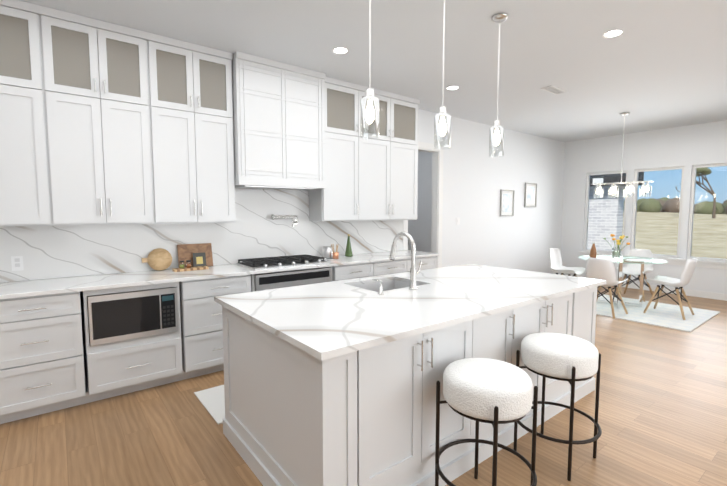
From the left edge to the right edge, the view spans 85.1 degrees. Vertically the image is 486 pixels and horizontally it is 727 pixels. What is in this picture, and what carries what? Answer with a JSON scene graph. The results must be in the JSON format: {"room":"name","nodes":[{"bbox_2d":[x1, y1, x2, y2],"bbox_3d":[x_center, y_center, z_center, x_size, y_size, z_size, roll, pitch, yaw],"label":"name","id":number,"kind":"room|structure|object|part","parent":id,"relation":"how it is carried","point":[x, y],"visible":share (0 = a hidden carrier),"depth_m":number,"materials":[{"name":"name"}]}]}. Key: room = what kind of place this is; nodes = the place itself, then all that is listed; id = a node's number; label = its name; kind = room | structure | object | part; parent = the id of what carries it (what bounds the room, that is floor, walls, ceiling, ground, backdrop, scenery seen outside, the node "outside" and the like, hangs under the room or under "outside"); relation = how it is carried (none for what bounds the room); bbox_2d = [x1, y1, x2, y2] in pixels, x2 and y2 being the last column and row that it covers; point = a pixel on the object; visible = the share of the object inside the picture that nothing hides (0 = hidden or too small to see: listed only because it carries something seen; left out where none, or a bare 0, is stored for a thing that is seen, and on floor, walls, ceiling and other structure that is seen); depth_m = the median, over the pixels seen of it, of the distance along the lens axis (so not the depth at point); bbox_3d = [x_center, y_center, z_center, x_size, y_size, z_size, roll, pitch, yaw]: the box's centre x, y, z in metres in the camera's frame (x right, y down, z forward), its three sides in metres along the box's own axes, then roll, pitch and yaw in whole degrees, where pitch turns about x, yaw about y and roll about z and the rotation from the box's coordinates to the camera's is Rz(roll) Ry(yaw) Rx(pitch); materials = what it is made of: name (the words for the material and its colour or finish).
{"room":"kitchen","nodes":[
{"label":"kitchen","id":0,"kind":"room"},
{"bbox_2d":[1,109,564,282],"bbox_3d":[-0.354,-0.411,5.050,12.086,2.960,0.120,-3,6,-38],"label":"wall","id":1,"kind":"structure","parent":0,"point":[477,178],"depth_m":7.09,"materials":[{"name":"white paint"}]},
{"bbox_2d":[0,72,67,227],"bbox_3d":[-2.736,-0.658,2.868,0.843,1.048,0.308,-3,6,-38],"label":"upper cabinet","id":2,"kind":"object","parent":1,"relation":"attached to","point":[31,162],"depth_m":2.91,"materials":[{"name":"white paint"}]},
{"bbox_2d":[56,80,163,223],"bbox_3d":[-2.183,-0.691,3.298,0.840,1.048,0.308,-3,6,-38],"label":"upper cabinet","id":3,"kind":"object","parent":1,"relation":"attached to","point":[112,143],"depth_m":3.21,"materials":[{"name":"white paint"}]},
{"bbox_2d":[160,100,239,223],"bbox_3d":[-1.650,-0.723,3.712,0.790,1.048,0.308,-3,6,-38],"label":"upper cabinet","id":4,"kind":"object","parent":1,"relation":"attached to","point":[179,168],"depth_m":3.62,"materials":[{"name":"white paint"}]},
{"bbox_2d":[0,188,402,282],"bbox_3d":[-1.507,-0.223,4.072,5.250,0.904,0.018,-3,6,-38],"label":"backsplash","id":5,"kind":"structure","parent":1,"relation":"attached to","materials":[{"name":"stone"}]},
{"bbox_2d":[11,256,23,270],"bbox_3d":[-2.734,0.161,3.127,0.070,0.115,0.007,-3,6,-38],"label":"outlet plate","id":6,"kind":"object","parent":5,"relation":"attached to","point":[17,262],"depth_m":3.12,"materials":[{"name":"white plastic"}]},
{"bbox_2d":[271,214,297,226],"bbox_3d":[-0.883,-0.255,4.490,0.354,0.144,0.086,-3,6,-38],"label":"pot filler faucet","id":7,"kind":"object","parent":5,"relation":"attached to","point":[277,220],"depth_m":4.51,"materials":[{"name":"silver metal"}]},
{"bbox_2d":[216,51,327,183],"bbox_3d":[-0.933,-1.246,4.183,1.005,1.158,0.385,-3,6,-38],"label":"upper cabinet","id":8,"kind":"object","parent":1,"relation":"attached to","point":[280,110],"depth_m":3.98,"materials":[{"name":"white paint"}]},
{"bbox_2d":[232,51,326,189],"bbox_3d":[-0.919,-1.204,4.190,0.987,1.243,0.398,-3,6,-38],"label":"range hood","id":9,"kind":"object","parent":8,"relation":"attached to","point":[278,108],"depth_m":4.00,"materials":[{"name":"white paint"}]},
{"bbox_2d":[308,124,363,219],"bbox_3d":[-0.329,-0.802,4.739,0.570,1.048,0.308,-3,6,-38],"label":"upper cabinet","id":10,"kind":"object","parent":1,"relation":"attached to","point":[342,198],"depth_m":4.63,"materials":[{"name":"white paint"}]},
{"bbox_2d":[364,132,417,219],"bbox_3d":[0.223,-0.835,5.168,1.079,1.048,0.308,-3,6,-38],"label":"upper cabinet","id":11,"kind":"object","parent":1,"relation":"attached to","point":[390,162],"depth_m":5.07,"materials":[{"name":"white paint"}]},
{"bbox_2d":[403,142,443,267],"bbox_3d":[0.863,-0.249,6.004,0.840,2.490,0.136,-3,6,-38],"label":"door frame","id":12,"kind":"structure","parent":1,"relation":"attached to","point":[437,200],"depth_m":6.15,"materials":[{"name":"white paint"}]},
{"bbox_2d":[500,189,514,215],"bbox_3d":[2.640,-0.733,7.270,0.420,0.480,0.026,-3,6,-38],"label":"picture frame","id":13,"kind":"object","parent":1,"relation":"attached to","point":[506,202],"visible":1,"depth_m":7.26,"materials":[{"name":"grey wood"}]},
{"bbox_2d":[524,183,536,206],"bbox_3d":[3.275,-0.936,7.751,0.410,0.470,0.026,-3,6,-38],"label":"picture frame","id":14,"kind":"object","parent":1,"relation":"attached to","point":[530,197],"visible":1,"depth_m":7.75,"materials":[{"name":"grey wood"}]},
{"bbox_2d":[0,286,726,485],"bbox_3d":[1.466,1.304,2.841,12.386,0.120,10.000,-3,6,-38],"label":"floor","id":15,"kind":"structure","parent":0,"point":[662,416],"depth_m":2.61,"materials":[{"name":"brown wood"}]},
{"bbox_2d":[0,292,87,423],"bbox_3d":[-2.482,0.788,3.006,0.550,0.885,0.617,-3,6,-38],"label":"base cabinet","id":16,"kind":"object","parent":15,"relation":"on","point":[42,337],"depth_m":2.79,"materials":[{"name":"white paint"}]},
{"bbox_2d":[0,250,438,299],"bbox_3d":[-1.280,0.261,3.878,5.325,0.030,0.624,-3,6,-38],"label":"countertop","id":17,"kind":"structure","parent":16,"relation":"on","point":[10,290],"depth_m":3.48,"materials":[{"name":"white stone"}]},
{"bbox_2d":[236,254,330,269],"bbox_3d":[-0.845,0.194,4.198,0.850,0.054,0.510,-3,6,-38],"label":"gas cooktop","id":18,"kind":"object","parent":17,"relation":"in","point":[265,263],"depth_m":4.09,"materials":[{"name":"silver metal"}]},
{"bbox_2d":[323,244,338,258],"bbox_3d":[-0.384,0.095,4.708,0.132,0.171,0.242,-3,6,-38],"label":"utensil canister","id":19,"kind":"object","parent":17,"relation":"on","point":[328,253],"depth_m":4.69,"materials":[{"name":"white ceramic"}]},
{"bbox_2d":[345,234,352,256],"bbox_3d":[-0.183,0.028,4.925,0.100,0.272,0.098,-3,6,-38],"label":"olive oil bottle","id":20,"kind":"object","parent":17,"relation":"on","point":[348,253],"depth_m":4.90,"materials":[{"name":"green"}]},
{"bbox_2d":[80,284,183,347],"bbox_3d":[-1.988,0.553,3.372,0.660,0.373,0.622,-3,6,-38],"label":"microwave","id":21,"kind":"object","parent":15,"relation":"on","point":[110,314],"depth_m":3.11,"materials":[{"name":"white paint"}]},
{"bbox_3d":[-1.970,0.554,3.349,0.612,0.373,0.566,-3,6,-38],"label":"microwave drawer","id":22,"kind":"part","parent":21,"relation":"part of","materials":[{"name":"silver metal"}]},
{"bbox_2d":[84,332,183,402],"bbox_3d":[-1.988,0.973,3.404,0.660,0.455,0.622,-3,6,-38],"label":"base cabinet","id":23,"kind":"object","parent":15,"relation":"on","point":[120,367],"depth_m":3.16,"materials":[{"name":"white paint"}]},
{"bbox_2d":[194,385,224,424],"bbox_3d":[-0.428,1.184,3.551,1.920,0.008,0.600,-3,6,-38],"label":"kitchen rug","id":24,"kind":"object","parent":15,"relation":"on","point":[212,400],"visible":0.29,"depth_m":3.06,"materials":[{"name":"white fabric"}]},
{"bbox_2d":[180,276,251,378],"bbox_3d":[-1.476,0.727,3.788,0.600,0.885,0.617,-3,6,-38],"label":"base cabinet","id":25,"kind":"object","parent":15,"relation":"on","point":[203,323],"depth_m":3.48,"materials":[{"name":"white paint"}]},
{"bbox_2d":[252,268,335,291],"bbox_3d":[-0.867,0.698,4.257,0.900,0.870,0.625,-3,6,-38],"label":"base cabinet","id":26,"kind":"object","parent":15,"relation":"on","point":[306,276],"depth_m":3.96,"materials":[{"name":"white paint"}]},
{"bbox_2d":[254,267,331,290],"bbox_3d":[-0.834,0.647,4.212,0.850,0.760,0.636,-3,6,-38],"label":"wall oven","id":27,"kind":"object","parent":26,"relation":"in","point":[269,280],"depth_m":3.95,"materials":[{"name":"silver metal"}]},
{"bbox_2d":[336,264,379,280],"bbox_3d":[-0.263,0.654,4.731,0.598,0.885,0.617,-3,6,-38],"label":"base cabinet","id":28,"kind":"object","parent":15,"relation":"on","point":[346,271],"depth_m":4.46,"materials":[{"name":"white paint"}]},
{"bbox_2d":[380,260,410,274],"bbox_3d":[0.140,0.630,5.044,0.656,0.885,0.617,-3,6,-38],"label":"base cabinet","id":29,"kind":"object","parent":15,"relation":"on","point":[386,266],"depth_m":4.81,"materials":[{"name":"white paint"}]},
{"bbox_2d":[220,284,603,485],"bbox_3d":[0.496,0.796,2.903,2.636,0.885,1.263,-3,6,-38],"label":"kitchen island","id":30,"kind":"object","parent":15,"relation":"on","point":[332,383],"depth_m":2.00,"materials":[{"name":"white paint"}]},
{"bbox_2d":[214,264,605,359],"bbox_3d":[0.490,0.339,2.875,2.680,0.030,1.310,-3,6,-38],"label":"island countertop","id":31,"kind":"structure","parent":30,"relation":"on","point":[328,320],"depth_m":2.37,"materials":[{"name":"white stone"}]},
{"bbox_2d":[372,279,383,294],"bbox_3d":[0.096,0.291,2.661,0.042,0.097,0.106,-3,6,-38],"label":"soap dispenser","id":32,"kind":"object","parent":31,"relation":"on","point":[380,292],"depth_m":2.63,"materials":[{"name":"silver metal"}]},
{"bbox_2d":[354,280,405,291],"bbox_3d":[0.180,0.449,3.054,0.564,0.241,0.444,-3,6,-38],"label":"sink","id":33,"kind":"object","parent":31,"relation":"in","point":[389,283],"depth_m":3.30,"materials":[{"name":"silver metal"}]},
{"bbox_2d":[389,232,421,287],"bbox_3d":[0.307,0.118,2.907,0.111,0.404,0.274,-3,6,-38],"label":"faucet","id":34,"kind":"object","parent":31,"relation":"on","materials":[{"name":"silver metal"}]},
{"bbox_2d":[415,256,437,270],"bbox_3d":[0.553,0.605,5.365,0.623,0.885,0.617,-3,6,-38],"label":"base cabinet","id":35,"kind":"object","parent":15,"relation":"on","point":[428,262],"depth_m":5.17,"materials":[{"name":"white paint"}]},
{"bbox_2d":[435,358,537,485],"bbox_3d":[0.592,0.956,1.927,0.475,0.714,0.475,-3,6,-38],"label":"stool","id":36,"kind":"object","parent":15,"relation":"on","point":[494,392],"visible":1,"depth_m":1.80,"materials":[{"name":"fabric"}]},
{"bbox_2d":[513,332,601,480],"bbox_3d":[1.152,0.922,2.362,0.475,0.714,0.475,-3,6,-38],"label":"stool","id":37,"kind":"object","parent":15,"relation":"on","point":[570,359],"visible":0.92,"depth_m":2.21,"materials":[{"name":"fabric"}]},
{"bbox_2d":[596,294,719,331],"bbox_3d":[3.932,0.981,6.156,1.554,0.013,2.164,-3,6,-38],"label":"area rug","id":38,"kind":"object","parent":15,"relation":"on","point":[665,315],"visible":0.52,"depth_m":5.63,"materials":[{"name":"white fabric"}]},
{"bbox_2d":[549,248,584,276],"bbox_3d":[3.452,0.517,6.795,0.468,0.817,0.519,-3,6,-38],"label":"dining chair","id":39,"kind":"object","parent":38,"relation":"on","point":[557,266],"visible":0.54,"depth_m":6.92,"materials":[{"name":"white plastic"}]},
{"bbox_2d":[585,257,627,318],"bbox_3d":[3.438,0.605,5.651,0.519,0.817,0.468,-3,6,-38],"label":"dining chair","id":40,"kind":"object","parent":38,"relation":"on","point":[600,269],"visible":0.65,"depth_m":5.49,"materials":[{"name":"white plastic"}]},
{"bbox_2d":[579,255,666,308],"bbox_3d":[4.017,0.607,6.206,1.160,0.727,1.160,-3,6,-38],"label":"dining table","id":41,"kind":"object","parent":38,"relation":"on","point":[620,261],"visible":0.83,"depth_m":6.05,"materials":[{"name":"clear glass"}]},
{"bbox_2d":[590,242,596,257],"bbox_3d":[3.573,0.114,6.151,0.096,0.262,0.096,-3,6,-38],"label":"bottle","id":42,"kind":"object","parent":41,"relation":"on","point":[593,252],"visible":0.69,"depth_m":6.12,"materials":[{"name":"brown"}]},
{"bbox_2d":[603,234,629,258],"bbox_3d":[3.954,0.053,6.170,0.273,0.381,0.363,-3,6,-38],"label":"vase","id":43,"kind":"object","parent":41,"relation":"on","point":[616,254],"visible":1,"depth_m":6.14,"materials":[{"name":"clear glass"}]},
{"bbox_2d":[615,249,654,301],"bbox_3d":[4.620,0.522,6.721,0.519,0.817,0.468,-3,6,-38],"label":"dining chair","id":44,"kind":"object","parent":38,"relation":"on","point":[630,269],"visible":0.79,"depth_m":6.80,"materials":[{"name":"white plastic"}]},
{"bbox_2d":[643,258,696,319],"bbox_3d":[4.359,0.609,5.602,0.468,0.817,0.519,-3,6,-38],"label":"dining chair","id":45,"kind":"object","parent":38,"relation":"on","point":[686,274],"visible":1,"depth_m":5.52,"materials":[{"name":"white plastic"}]},
{"bbox_2d":[20,0,726,141],"bbox_3d":[1.466,-1.766,2.604,12.386,0.120,10.000,-3,6,-38],"label":"ceiling","id":46,"kind":"structure","parent":0,"point":[658,64],"depth_m":3.63,"materials":[{"name":"white paint"}]},
{"bbox_2d":[332,47,348,53],"bbox_3d":[-0.213,-1.787,3.681,0.155,0.003,0.155,4,6,43],"label":"recessed light","id":47,"kind":"object","parent":46,"relation":"in","point":[340,50],"depth_m":3.68,"materials":[{"name":"white paint"}]},
{"bbox_2d":[360,0,379,138],"bbox_3d":[0.038,-1.151,2.298,0.124,1.059,0.124,-3,6,-38],"label":"pendant light","id":48,"kind":"object","parent":46,"relation":"hanging from","point":[369,98],"visible":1,"depth_m":2.30,"materials":[{"name":"clear glass"}]},
{"bbox_2d":[434,0,450,149],"bbox_3d":[0.543,-1.181,2.690,0.124,1.059,0.124,-3,6,-38],"label":"pendant light","id":49,"kind":"object","parent":46,"relation":"hanging from","point":[443,115],"visible":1,"depth_m":2.69,"materials":[{"name":"clear glass"}]},
{"bbox_2d":[446,86,458,89],"bbox_3d":[1.079,-1.872,4.785,0.155,0.003,0.155,1,5,13],"label":"recessed light","id":50,"kind":"object","parent":46,"relation":"in","point":[450,87],"depth_m":4.80,"materials":[{"name":"white paint"}]},
{"bbox_2d":[489,13,507,156],"bbox_3d":[1.048,-1.211,3.082,0.124,1.059,0.124,-3,6,-38],"label":"pendant light","id":51,"kind":"object","parent":46,"relation":"hanging from","point":[499,18],"visible":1,"depth_m":3.08,"materials":[{"name":"clear glass"}]},
{"bbox_2d":[541,85,566,94],"bbox_3d":[2.334,-1.871,4.851,0.380,0.015,0.130,-3,6,-38],"label":"ceiling vent","id":52,"kind":"object","parent":46,"relation":"in","point":[553,89],"visible":0.98,"depth_m":4.83,"materials":[{"name":"white metal"}]},
{"bbox_2d":[603,29,623,37],"bbox_3d":[2.102,-1.760,3.331,0.155,0.003,0.155,1,5,13],"label":"recessed light","id":53,"kind":"object","parent":46,"relation":"in","point":[609,34],"depth_m":3.33,"materials":[{"name":"white paint"}]},
{"bbox_2d":[591,112,653,197],"bbox_3d":[3.959,-1.335,6.048,0.276,1.269,0.841,-3,6,-38],"label":"light","id":54,"kind":"object","parent":46,"relation":"hanging from","point":[598,189],"visible":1,"depth_m":6.03,"materials":[{"name":"clear glass"}]},
{"bbox_2d":[408,151,431,252],"bbox_3d":[1.326,-0.604,7.550,0.120,2.960,1.770,-3,6,-38],"label":"wall","id":55,"kind":"structure","parent":0,"point":[419,230],"depth_m":7.64,"materials":[{"name":"white paint"}]},
{"bbox_2d":[560,120,726,293],"bbox_3d":[6.127,-0.518,6.439,0.150,2.960,9.850,-3,6,-38],"label":"wall","id":56,"kind":"structure","parent":0,"point":[688,147],"depth_m":7.40,"materials":[{"name":"white paint"}]},
{"bbox_2d":[565,274,726,300],"bbox_3d":[6.652,0.965,5.744,0.014,0.110,7.570,-3,6,-38],"label":"baseboard","id":57,"kind":"structure","parent":56,"relation":"attached to","point":[709,295],"depth_m":6.93,"materials":[{"name":"white paint"}]},
{"bbox_2d":[578,163,726,268],"bbox_3d":[5.396,-0.500,7.300,0.150,1.750,2.620,-3,6,-38],"label":"window frames","id":58,"kind":"structure","parent":56,"relation":"in","point":[715,262],"depth_m":7.16,"materials":[{"name":"white paint"}]},
{"label":"outside","id":59,"kind":"structure","parent":0,"visible":0},
{"bbox_2d":[622,212,726,258],"bbox_3d":[83.326,-4.803,70.057,200.000,2.300,280.000,-3,6,-38],"label":"ground","id":60,"kind":"structure","parent":59,"point":[663,237],"depth_m":27.84,"materials":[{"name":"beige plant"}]},
{"bbox_2d":[587,172,643,251],"bbox_3d":[4.744,-0.810,12.553,0.910,3.200,6.700,-3,6,-38],"label":"brick","id":61,"kind":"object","parent":60,"relation":"on","point":[610,219],"depth_m":10.29,"materials":[{"name":"white brick"}]},
{"bbox_2d":[624,167,726,217],"bbox_3d":[42.451,-5.960,37.236,74.763,10.123,122.252,-3,6,-38],"label":"trees","id":62,"kind":"object","parent":60,"relation":"on","point":[668,206],"depth_m":60.49,"materials":[{"name":"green plant"}]}
]}

